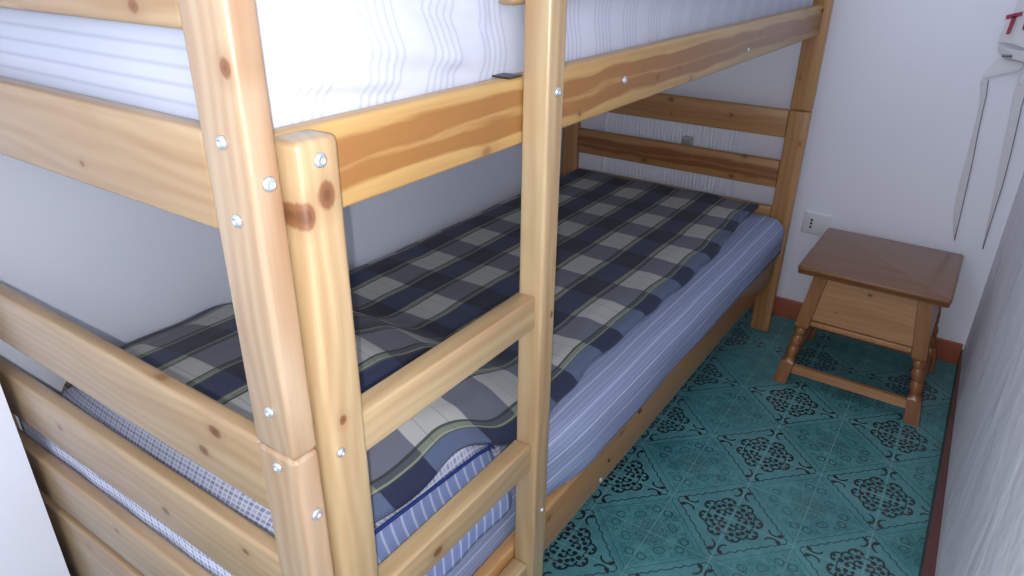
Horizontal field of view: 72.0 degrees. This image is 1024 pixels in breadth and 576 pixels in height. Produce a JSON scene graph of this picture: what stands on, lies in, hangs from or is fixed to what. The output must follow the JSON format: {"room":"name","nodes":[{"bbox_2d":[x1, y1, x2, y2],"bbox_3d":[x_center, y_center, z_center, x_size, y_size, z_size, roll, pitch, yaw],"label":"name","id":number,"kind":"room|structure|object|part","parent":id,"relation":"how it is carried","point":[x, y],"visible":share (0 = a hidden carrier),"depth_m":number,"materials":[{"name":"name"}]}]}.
{"room":"bedroom","nodes":[
{"label":"bedroom","id":0,"kind":"room"},
{"bbox_2d":[0,384,69,575],"bbox_3d":[-1.270,-0.463,0.949,0.878,2.500,0.338,17,30,30],"label":"wall","id":1,"kind":"structure","parent":0,"point":[29,546],"depth_m":1.21,"materials":[{"name":"white paint"}]},
{"bbox_2d":[0,128,562,431],"bbox_3d":[-0.404,-0.874,1.817,0.125,2.500,2.240,17,30,30],"label":"wall","id":2,"kind":"structure","parent":0,"point":[123,270],"depth_m":1.48,"materials":[{"name":"paint"}]},
{"bbox_2d":[543,308,956,575],"bbox_3d":[-0.411,0.715,1.465,2.380,0.050,4.140,17,30,30],"label":"floor","id":3,"kind":"structure","parent":0,"point":[743,472],"depth_m":1.88,"materials":[{"name":"tile"}]},
{"bbox_2d":[0,0,834,575],"bbox_3d":[0.011,-0.307,1.692,0.924,1.600,2.089,17,30,30],"label":"bunk bed","id":4,"kind":"object","parent":3,"relation":"on","point":[276,198],"visible":0.85,"depth_m":0.83,"materials":[{"name":"brown wood"}]},
{"bbox_3d":[-0.939,0.303,1.327,0.036,0.800,0.032,17,30,30],"label":"post","id":5,"kind":"part","parent":4,"relation":"part of","materials":[{"name":"brown wood"}]},
{"bbox_3d":[-0.226,-0.199,0.549,0.060,0.800,0.032,17,30,30],"label":"post","id":6,"kind":"part","parent":4,"relation":"part of","materials":[{"name":"brown wood"}]},
{"bbox_3d":[-0.236,0.521,0.899,0.060,0.800,0.032,17,30,30],"label":"post","id":7,"kind":"part","parent":4,"relation":"part of","materials":[{"name":"brown wood"}]},
{"bbox_2d":[0,0,812,128],"bbox_3d":[0.009,-0.642,1.535,0.817,0.184,2.014,17,30,30],"label":"mattress","id":8,"kind":"object","parent":4,"relation":"on","point":[322,58],"visible":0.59,"depth_m":0.72,"materials":[{"name":"white fabric"}]},
{"bbox_3d":[0.457,-0.670,1.435,0.024,0.091,1.648,17,30,30],"label":"guard rail","id":9,"kind":"part","parent":4,"relation":"part of","materials":[{"name":"brown wood"}]},
{"bbox_3d":[0.350,-0.449,1.371,0.024,0.087,2.021,17,30,30],"label":"rail","id":10,"kind":"part","parent":4,"relation":"part of","materials":[{"name":"brown wood"}]},
{"bbox_3d":[0.232,-0.423,2.850,0.064,0.800,0.032,17,30,30],"label":"post","id":11,"kind":"part","parent":4,"relation":"part of","materials":[{"name":"brown wood"}]},
{"bbox_2d":[446,213,783,575],"bbox_3d":[0.015,0.095,1.883,0.856,0.199,2.016,17,30,30],"label":"mattress","id":12,"kind":"object","parent":4,"relation":"on","point":[616,384],"visible":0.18,"depth_m":1.58,"materials":[{"name":"blue fabric"}]},
{"bbox_2d":[18,386,511,575],"bbox_3d":[-0.430,0.248,1.250,0.816,0.199,0.472,17,30,30],"label":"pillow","id":13,"kind":"object","parent":12,"relation":"on","point":[465,464],"visible":0.14,"depth_m":1.08,"materials":[{"name":"fabric"}]},
{"bbox_2d":[61,169,758,523],"bbox_3d":[-0.010,-0.083,1.868,0.852,0.207,1.931,17,30,30],"label":"blanket","id":14,"kind":"object","parent":12,"relation":"on","point":[624,245],"visible":0.69,"depth_m":1.72,"materials":[{"name":"fabric"}]},
{"bbox_3d":[0.340,0.281,1.726,0.024,0.107,2.021,17,30,30],"label":"rail","id":15,"kind":"part","parent":4,"relation":"part of","materials":[{"name":"brown wood"}]},
{"bbox_3d":[0.921,-0.209,2.430,0.066,0.800,0.032,17,30,30],"label":"post","id":16,"kind":"part","parent":4,"relation":"part of","materials":[{"name":"brown wood"}]},
{"bbox_3d":[0.930,-0.929,2.080,0.066,0.800,0.032,17,30,30],"label":"post","id":17,"kind":"part","parent":4,"relation":"part of","materials":[{"name":"brown wood"}]},
{"bbox_2d":[773,228,963,426],"bbox_3d":[1.139,0.101,2.242,0.429,0.412,0.400,17,30,30],"label":"nightstand","id":18,"kind":"object","parent":3,"relation":"on","point":[885,293],"visible":1,"depth_m":2.10,"materials":[{"name":"brown wood"}]},
{"bbox_3d":[0.908,0.127,2.213,0.089,0.385,0.071,17,30,30],"label":"leg","id":19,"kind":"part","parent":18,"relation":"part of","materials":[{"name":"brown wood"}]},
{"bbox_3d":[1.092,0.012,2.453,0.085,0.385,0.071,17,30,30],"label":"leg","id":20,"kind":"part","parent":18,"relation":"part of","materials":[{"name":"brown wood"}]},
{"bbox_3d":[1.047,0.063,2.079,0.280,0.148,0.028,17,30,30],"label":"drawer","id":21,"kind":"part","parent":18,"relation":"part of","materials":[{"name":"brown wood"}]},
{"bbox_3d":[1.182,0.212,2.044,0.095,0.385,0.071,17,30,30],"label":"leg","id":22,"kind":"part","parent":18,"relation":"part of","materials":[{"name":"brown wood"}]},
{"bbox_3d":[1.366,0.098,2.284,0.121,0.385,0.053,3,26,5],"label":"leg","id":23,"kind":"part","parent":18,"relation":"part of","materials":[{"name":"brown wood"}]},
{"bbox_2d":[579,0,1023,349],"bbox_3d":[0.954,-1.079,2.274,1.900,2.500,0.120,17,30,30],"label":"wall","id":24,"kind":"structure","parent":0,"point":[895,110],"depth_m":2.26,"materials":[{"name":"white paint"}]},
{"bbox_2d":[601,112,743,197],"bbox_3d":[0.599,-0.402,2.776,0.556,0.635,0.010,17,30,30],"label":"hanging cloth","id":25,"kind":"object","parent":24,"relation":"hanging from","point":[669,131],"visible":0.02,"depth_m":2.71,"materials":[{"name":"white fabric"}]},
{"bbox_2d":[681,135,693,145],"bbox_3d":[0.658,-0.543,2.646,0.040,0.056,0.030,17,30,30],"label":"junction box","id":26,"kind":"object","parent":24,"relation":"attached to","point":[687,140],"visible":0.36,"depth_m":2.63,"materials":[{"name":"grey plastic"}]},
{"bbox_2d":[801,211,831,235],"bbox_3d":[1.078,-0.227,2.498,0.092,0.080,0.011,17,30,30],"label":"wall socket","id":27,"kind":"object","parent":24,"relation":"attached to","point":[814,223],"visible":0.92,"depth_m":2.50,"materials":[{"name":"plastic"}]},
{"bbox_2d":[748,296,962,363],"bbox_3d":[0.890,0.031,2.762,1.512,0.077,0.012,17,30,30],"label":"baseboard","id":28,"kind":"structure","parent":24,"relation":"attached to","point":[949,351],"depth_m":2.63,"materials":[{"name":"wood"}]},
{"bbox_2d":[953,0,1023,248],"bbox_3d":[1.442,-0.522,2.062,0.158,0.862,0.032,17,30,30],"label":"cloth","id":29,"kind":"object","parent":24,"relation":"hanging from","point":[1013,33],"visible":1,"depth_m":2.07,"materials":[{"name":"fabric"}]},
{"bbox_3d":[1.409,-0.381,2.165,0.041,0.497,0.003,17,30,30],"label":"edge cord","id":30,"kind":"part","parent":29,"relation":"part of","materials":[{"name":"white fabric"}]},
{"bbox_3d":[1.482,-0.354,2.122,0.023,0.508,0.003,17,30,30],"label":"edge cord","id":31,"kind":"part","parent":29,"relation":"part of","materials":[{"name":"white fabric"}]},
{"bbox_2d":[935,172,1023,575],"bbox_3d":[0.526,-0.114,0.280,0.304,2.500,4.020,17,30,30],"label":"wall","id":32,"kind":"structure","parent":0,"point":[982,530],"depth_m":1.40,"materials":[{"name":"paint"}]},
{"bbox_2d":[918,350,962,575],"bbox_3d":[0.409,0.954,0.876,0.081,0.055,4.022,16,30,29],"label":"baseboard","id":33,"kind":"structure","parent":32,"relation":"attached to","point":[931,543],"depth_m":1.75,"materials":[{"name":"brown wood"}]}
]}

